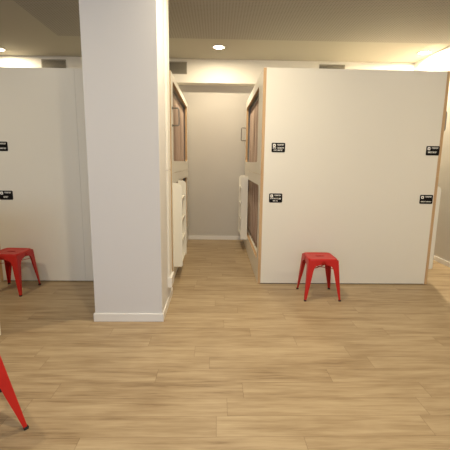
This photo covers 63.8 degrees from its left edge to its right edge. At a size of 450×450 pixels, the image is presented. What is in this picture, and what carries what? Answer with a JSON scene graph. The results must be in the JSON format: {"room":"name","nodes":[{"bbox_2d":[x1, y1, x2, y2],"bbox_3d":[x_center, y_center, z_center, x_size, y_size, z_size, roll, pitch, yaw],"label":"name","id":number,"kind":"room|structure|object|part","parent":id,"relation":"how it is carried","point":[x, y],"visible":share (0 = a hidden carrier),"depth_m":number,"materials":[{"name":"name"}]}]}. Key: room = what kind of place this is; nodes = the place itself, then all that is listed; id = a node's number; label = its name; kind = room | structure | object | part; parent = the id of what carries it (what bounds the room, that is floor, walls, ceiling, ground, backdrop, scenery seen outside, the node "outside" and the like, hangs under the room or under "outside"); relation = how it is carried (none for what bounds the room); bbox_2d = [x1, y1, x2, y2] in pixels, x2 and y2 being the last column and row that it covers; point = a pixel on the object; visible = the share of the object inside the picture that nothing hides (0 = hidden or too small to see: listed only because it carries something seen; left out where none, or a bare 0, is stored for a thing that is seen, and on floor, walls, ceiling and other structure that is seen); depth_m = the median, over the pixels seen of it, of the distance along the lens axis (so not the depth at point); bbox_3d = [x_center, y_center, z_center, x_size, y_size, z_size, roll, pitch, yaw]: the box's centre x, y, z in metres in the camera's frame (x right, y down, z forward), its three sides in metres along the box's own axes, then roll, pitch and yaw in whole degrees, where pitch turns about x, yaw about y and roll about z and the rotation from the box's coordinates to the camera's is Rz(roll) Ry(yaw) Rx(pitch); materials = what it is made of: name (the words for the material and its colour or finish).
{"room":"dormitory","nodes":[
{"label":"dormitory","id":0,"kind":"room"},
{"bbox_2d":[79,0,170,313],"bbox_3d":[-0.889,-0.744,3.472,0.624,3.215,0.725,0,10,-1],"label":"wall column","id":1,"kind":"structure","parent":0,"point":[122,41],"depth_m":3.14,"materials":[{"name":"white paint"}]},
{"bbox_2d":[94,287,172,321],"bbox_3d":[-0.908,0.802,3.737,0.648,0.078,0.737,0,10,-1],"label":"baseboard","id":2,"kind":"structure","parent":1,"relation":"attached to","point":[98,317],"depth_m":3.38,"materials":[{"name":"white paint"}]},
{"bbox_2d":[163,0,173,287],"bbox_3d":[-0.557,-0.857,3.597,0.044,3.023,0.215,0,10,-1],"label":"cable trunking","id":3,"kind":"object","parent":1,"relation":"attached to","point":[165,2],"visible":1,"depth_m":3.56,"materials":[{"name":"white plastic"}]},
{"bbox_2d":[0,55,413,85],"bbox_3d":[-1.018,-2.683,6.340,8.630,0.387,0.220,0,10,-1],"label":"wall","id":4,"kind":"structure","parent":0,"point":[206,72],"depth_m":6.26,"materials":[{"name":"white paint"}]},
{"bbox_2d":[41,59,65,67],"bbox_3d":[-2.922,-2.722,6.174,0.415,0.200,0.008,0,10,-1],"label":"air vent","id":5,"kind":"object","parent":4,"relation":"in","point":[45,63],"visible":0.72,"depth_m":6.17,"materials":[{"name":"silver metal"}]},
{"bbox_2d":[169,61,186,73],"bbox_3d":[-0.877,-2.705,6.224,0.445,0.200,0.008,0,10,-1],"label":"air vent","id":6,"kind":"object","parent":4,"relation":"in","point":[175,67],"visible":0.56,"depth_m":6.23,"materials":[{"name":"silver metal"}]},
{"bbox_2d":[319,64,344,68],"bbox_3d":[1.859,-2.683,6.291,0.450,0.200,0.008,0,10,-1],"label":"air vent","id":7,"kind":"object","parent":4,"relation":"in","point":[321,66],"visible":0.3,"depth_m":6.28,"materials":[{"name":"silver metal"}]},
{"bbox_2d":[178,85,253,235],"bbox_3d":[-1.039,-1.318,6.742,8.830,3.215,0.100,0,10,-1],"label":"wall","id":8,"kind":"structure","parent":0,"point":[216,114],"depth_m":6.72,"materials":[{"name":"white paint"}]},
{"bbox_2d":[188,236,242,239],"bbox_3d":[-1.056,0.238,6.958,8.606,0.075,0.012,0,10,-1],"label":"baseboard","id":9,"kind":"structure","parent":8,"relation":"attached to","point":[189,237],"depth_m":6.97,"materials":[{"name":"white paint"}]},
{"bbox_2d":[0,239,449,449],"bbox_3d":[-0.955,1.084,2.524,8.830,0.060,9.240,0,10,-1],"label":"floor","id":10,"kind":"structure","parent":0,"point":[234,362],"depth_m":2.66,"materials":[{"name":"brown wood"}]},
{"bbox_2d":[0,356,28,429],"bbox_3d":[-1.444,0.909,1.977,0.496,0.462,0.496,10,14,43],"label":"metal stool","id":11,"kind":"object","parent":10,"relation":"on","point":[6,388],"visible":1,"depth_m":1.97,"materials":[{"name":"red metal"}]},
{"bbox_2d":[0,248,40,296],"bbox_3d":[-2.420,0.520,4.128,0.404,0.462,0.404,1,10,3],"label":"metal stool","id":12,"kind":"object","parent":10,"relation":"on","point":[12,257],"visible":1,"depth_m":4.03,"materials":[{"name":"red metal"}]},
{"bbox_3d":[-2.521,0.504,4.238,0.186,0.438,0.186,1,10,3],"label":"leg","id":13,"kind":"part","parent":12,"relation":"part of","materials":[{"name":"red metal"}]},
{"bbox_3d":[-2.320,0.544,4.020,0.186,0.438,0.186,1,10,3],"label":"leg","id":14,"kind":"part","parent":12,"relation":"part of","materials":[{"name":"red metal"}]},
{"bbox_3d":[-2.418,0.323,4.094,0.318,0.062,0.318,1,10,3],"label":"seat","id":15,"kind":"part","parent":12,"relation":"part of","materials":[{"name":"red metal"}]},
{"bbox_3d":[-2.310,0.508,4.229,0.186,0.438,0.186,1,10,3],"label":"leg","id":16,"kind":"part","parent":12,"relation":"part of","materials":[{"name":"red metal"}]},
{"bbox_2d":[0,67,187,280],"bbox_3d":[-1.717,-0.740,5.485,2.295,2.494,2.475,0,10,-1],"label":"bunk","id":17,"kind":"object","parent":10,"relation":"on","point":[44,164],"visible":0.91,"depth_m":4.25,"materials":[{"name":"beige laminate"}]},
{"bbox_3d":[-2.765,-0.182,5.559,0.035,1.335,2.475,0,10,-1],"label":"panel","id":18,"kind":"part","parent":17,"relation":"part of","materials":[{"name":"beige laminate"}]},
{"bbox_2d":[0,142,7,150],"bbox_3d":[-2.590,-0.909,4.176,0.157,0.107,0.006,0,10,-1],"label":"sign plate","id":19,"kind":"object","parent":17,"relation":"attached to","point":[3,145],"visible":1,"depth_m":4.18,"materials":[{"name":"black plastic"}]},
{"bbox_2d":[0,191,12,199],"bbox_3d":[-2.587,-0.353,4.274,0.157,0.107,0.006,0,10,-1],"label":"sign plate","id":20,"kind":"object","parent":17,"relation":"attached to","point":[4,195],"visible":1,"depth_m":4.27,"materials":[{"name":"black plastic"}]},
{"bbox_3d":[-1.689,-0.535,4.281,2.048,2.482,0.030,0,10,-1],"label":"panel","id":21,"kind":"part","parent":17,"relation":"part of","materials":[{"name":"beige laminate"}]},
{"bbox_3d":[-0.580,-1.280,4.281,0.089,0.232,0.032,0,10,-1],"label":"grab handle","id":22,"kind":"part","parent":17,"relation":"part of","materials":[{"name":"silver metal"}]},
{"bbox_2d":[173,92,183,160],"bbox_3d":[-0.725,-1.362,5.401,0.046,1.071,2.340,0,10,-1],"label":"curtain","id":23,"kind":"object","parent":17,"relation":"hanging from","point":[178,131],"visible":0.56,"depth_m":5.53,"materials":[{"name":"fabric"}]},
{"bbox_3d":[-0.668,-1.392,5.394,0.035,1.153,2.475,0,10,-1],"label":"panel","id":24,"kind":"part","parent":17,"relation":"part of","materials":[{"name":"beige laminate"}]},
{"bbox_3d":[-0.683,-0.165,5.609,0.035,1.335,2.475,0,10,-1],"label":"panel","id":25,"kind":"part","parent":17,"relation":"part of","materials":[{"name":"beige laminate"}]},
{"bbox_2d":[173,180,186,266],"bbox_3d":[-0.591,-0.045,4.782,0.110,1.050,0.620,0,10,-1],"label":"ladder","id":26,"kind":"object","parent":17,"relation":"attached to","point":[179,189],"visible":1,"depth_m":4.52,"materials":[{"name":"paint"}]},
{"bbox_3d":[-1.745,-0.952,6.689,2.048,2.494,0.030,0,10,-1],"label":"panel","id":27,"kind":"part","parent":17,"relation":"part of","materials":[{"name":"beige laminate"}]},
{"bbox_2d":[296,252,340,301],"bbox_3d":[1.059,0.570,4.090,0.404,0.462,0.404,0,10,-1],"label":"metal stool","id":28,"kind":"object","parent":10,"relation":"on","point":[311,259],"visible":1,"depth_m":3.93,"materials":[{"name":"red metal"}]},
{"bbox_3d":[0.951,0.555,4.192,0.186,0.438,0.186,0,10,-1],"label":"leg","id":29,"kind":"part","parent":28,"relation":"part of","materials":[{"name":"red metal"}]},
{"bbox_3d":[0.956,0.591,3.984,0.186,0.438,0.186,0,10,-1],"label":"leg","id":30,"kind":"part","parent":28,"relation":"part of","materials":[{"name":"red metal"}]},
{"bbox_3d":[1.062,0.373,4.055,0.318,0.062,0.318,0,10,-1],"label":"seat","id":31,"kind":"part","parent":28,"relation":"part of","materials":[{"name":"red metal"}]},
{"bbox_3d":[1.163,0.556,4.197,0.186,0.438,0.186,0,10,-1],"label":"leg","id":32,"kind":"part","parent":28,"relation":"part of","materials":[{"name":"red metal"}]},
{"bbox_3d":[1.168,0.593,3.989,0.186,0.438,0.186,0,10,-1],"label":"leg","id":33,"kind":"part","parent":28,"relation":"part of","materials":[{"name":"red metal"}]},
{"bbox_2d":[241,68,449,283],"bbox_3d":[1.450,-0.720,5.500,2.299,2.525,2.475,0,10,-1],"label":"bunk","id":34,"kind":"object","parent":10,"relation":"on","point":[352,173],"visible":0.98,"depth_m":4.26,"materials":[{"name":"beige laminate"}]},
{"bbox_2d":[238,175,247,238],"bbox_3d":[0.311,-0.328,6.297,0.110,1.050,0.620,0,10,-1],"label":"ladder","id":35,"kind":"object","parent":34,"relation":"attached to","point":[243,180],"visible":1,"depth_m":6.02,"materials":[{"name":"paint"}]},
{"bbox_3d":[1.422,-0.931,6.704,2.052,2.525,0.030,0,10,-1],"label":"panel","id":36,"kind":"part","parent":34,"relation":"part of","materials":[{"name":"beige laminate"}]},
{"bbox_2d":[247,180,258,247],"bbox_3d":[0.458,-0.255,5.587,0.046,1.016,2.270,0,10,-1],"label":"curtain","id":37,"kind":"object","parent":34,"relation":"hanging from","point":[252,210],"visible":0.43,"depth_m":5.73,"materials":[{"name":"fabric"}]},
{"bbox_3d":[0.399,-0.146,5.577,0.035,1.335,2.475,0,10,-1],"label":"panel","id":38,"kind":"part","parent":34,"relation":"part of","materials":[{"name":"beige laminate"}]},
{"bbox_2d":[249,97,258,161],"bbox_3d":[0.472,-1.336,5.397,0.046,1.051,2.270,0,10,-1],"label":"curtain","id":39,"kind":"object","parent":34,"relation":"hanging from","point":[253,138],"visible":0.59,"depth_m":5.66,"materials":[{"name":"fabric"}]},
{"bbox_3d":[0.414,-1.389,5.359,0.035,1.184,2.475,0,10,-1],"label":"panel","id":40,"kind":"part","parent":34,"relation":"part of","materials":[{"name":"beige laminate"}]},
{"bbox_2d":[269,193,281,202],"bbox_3d":[0.601,-0.321,4.292,0.157,0.107,0.006,0,10,-1],"label":"sign plate","id":41,"kind":"object","parent":34,"relation":"attached to","point":[273,197],"visible":1,"depth_m":4.29,"materials":[{"name":"black plastic"}]},
{"bbox_2d":[271,143,284,151],"bbox_3d":[0.619,-0.898,4.191,0.157,0.107,0.006,0,10,-1],"label":"sign plate","id":42,"kind":"object","parent":34,"relation":"attached to","point":[276,147],"visible":1,"depth_m":4.19,"materials":[{"name":"black plastic"}]},
{"bbox_2d":[419,195,432,203],"bbox_3d":[2.413,-0.307,4.336,0.157,0.107,0.006,0,10,-1],"label":"sign plate","id":43,"kind":"object","parent":34,"relation":"attached to","point":[424,199],"visible":1,"depth_m":4.33,"materials":[{"name":"black plastic"}]},
{"bbox_3d":[2.486,-0.129,5.627,0.035,1.335,2.475,0,10,-1],"label":"panel","id":44,"kind":"part","parent":34,"relation":"part of","materials":[{"name":"beige laminate"}]},
{"bbox_2d":[426,146,439,155],"bbox_3d":[2.435,-0.869,4.238,0.157,0.107,0.006,0,10,-1],"label":"sign plate","id":45,"kind":"object","parent":34,"relation":"attached to","point":[430,150],"visible":1,"depth_m":4.24,"materials":[{"name":"black plastic"}]},
{"bbox_2d":[428,186,440,268],"bbox_3d":[2.577,-0.011,4.810,0.110,1.050,0.620,0,10,-1],"label":"ladder","id":46,"kind":"object","parent":34,"relation":"attached to","point":[439,188],"visible":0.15,"depth_m":4.50,"materials":[{"name":"paint"}]},
{"bbox_3d":[2.501,-1.372,5.410,0.035,1.184,2.475,0,10,-1],"label":"panel","id":47,"kind":"part","parent":34,"relation":"part of","materials":[{"name":"beige laminate"}]},
{"bbox_2d":[0,0,449,62],"bbox_3d":[-0.915,-2.155,1.957,8.830,0.112,9.240,0,10,-1],"label":"ceiling","id":48,"kind":"structure","parent":0,"point":[388,21],"depth_m":4.77,"materials":[{"name":"white paint"}]},
{"bbox_2d":[212,45,224,48],"bbox_3d":[-0.093,-2.723,5.542,0.200,0.010,0.200,0,10,-1],"label":"recessed light","id":49,"kind":"object","parent":48,"relation":"in","point":[214,46],"visible":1,"depth_m":5.53,"materials":[{"name":"white plastic"}]},
{"bbox_2d":[417,51,431,54],"bbox_3d":[3.134,-2.709,5.690,0.200,0.010,0.200,0,10,-1],"label":"recessed light","id":50,"kind":"object","parent":48,"relation":"in","point":[420,52],"visible":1,"depth_m":5.68,"materials":[{"name":"white"}]},
{"bbox_2d":[414,46,449,261],"bbox_3d":[3.428,-0.493,2.348,0.100,3.215,9.040,0,10,-1],"label":"wall","id":51,"kind":"structure","parent":0,"point":[440,60],"depth_m":5.46,"materials":[{"name":"white paint"}]},
{"bbox_2d":[433,255,449,266],"bbox_3d":[3.353,1.052,2.618,0.012,0.075,9.040,0,10,-1],"label":"baseboard","id":52,"kind":"structure","parent":51,"relation":"attached to","point":[435,258],"depth_m":5.48,"materials":[{"name":"white paint"}]}
]}

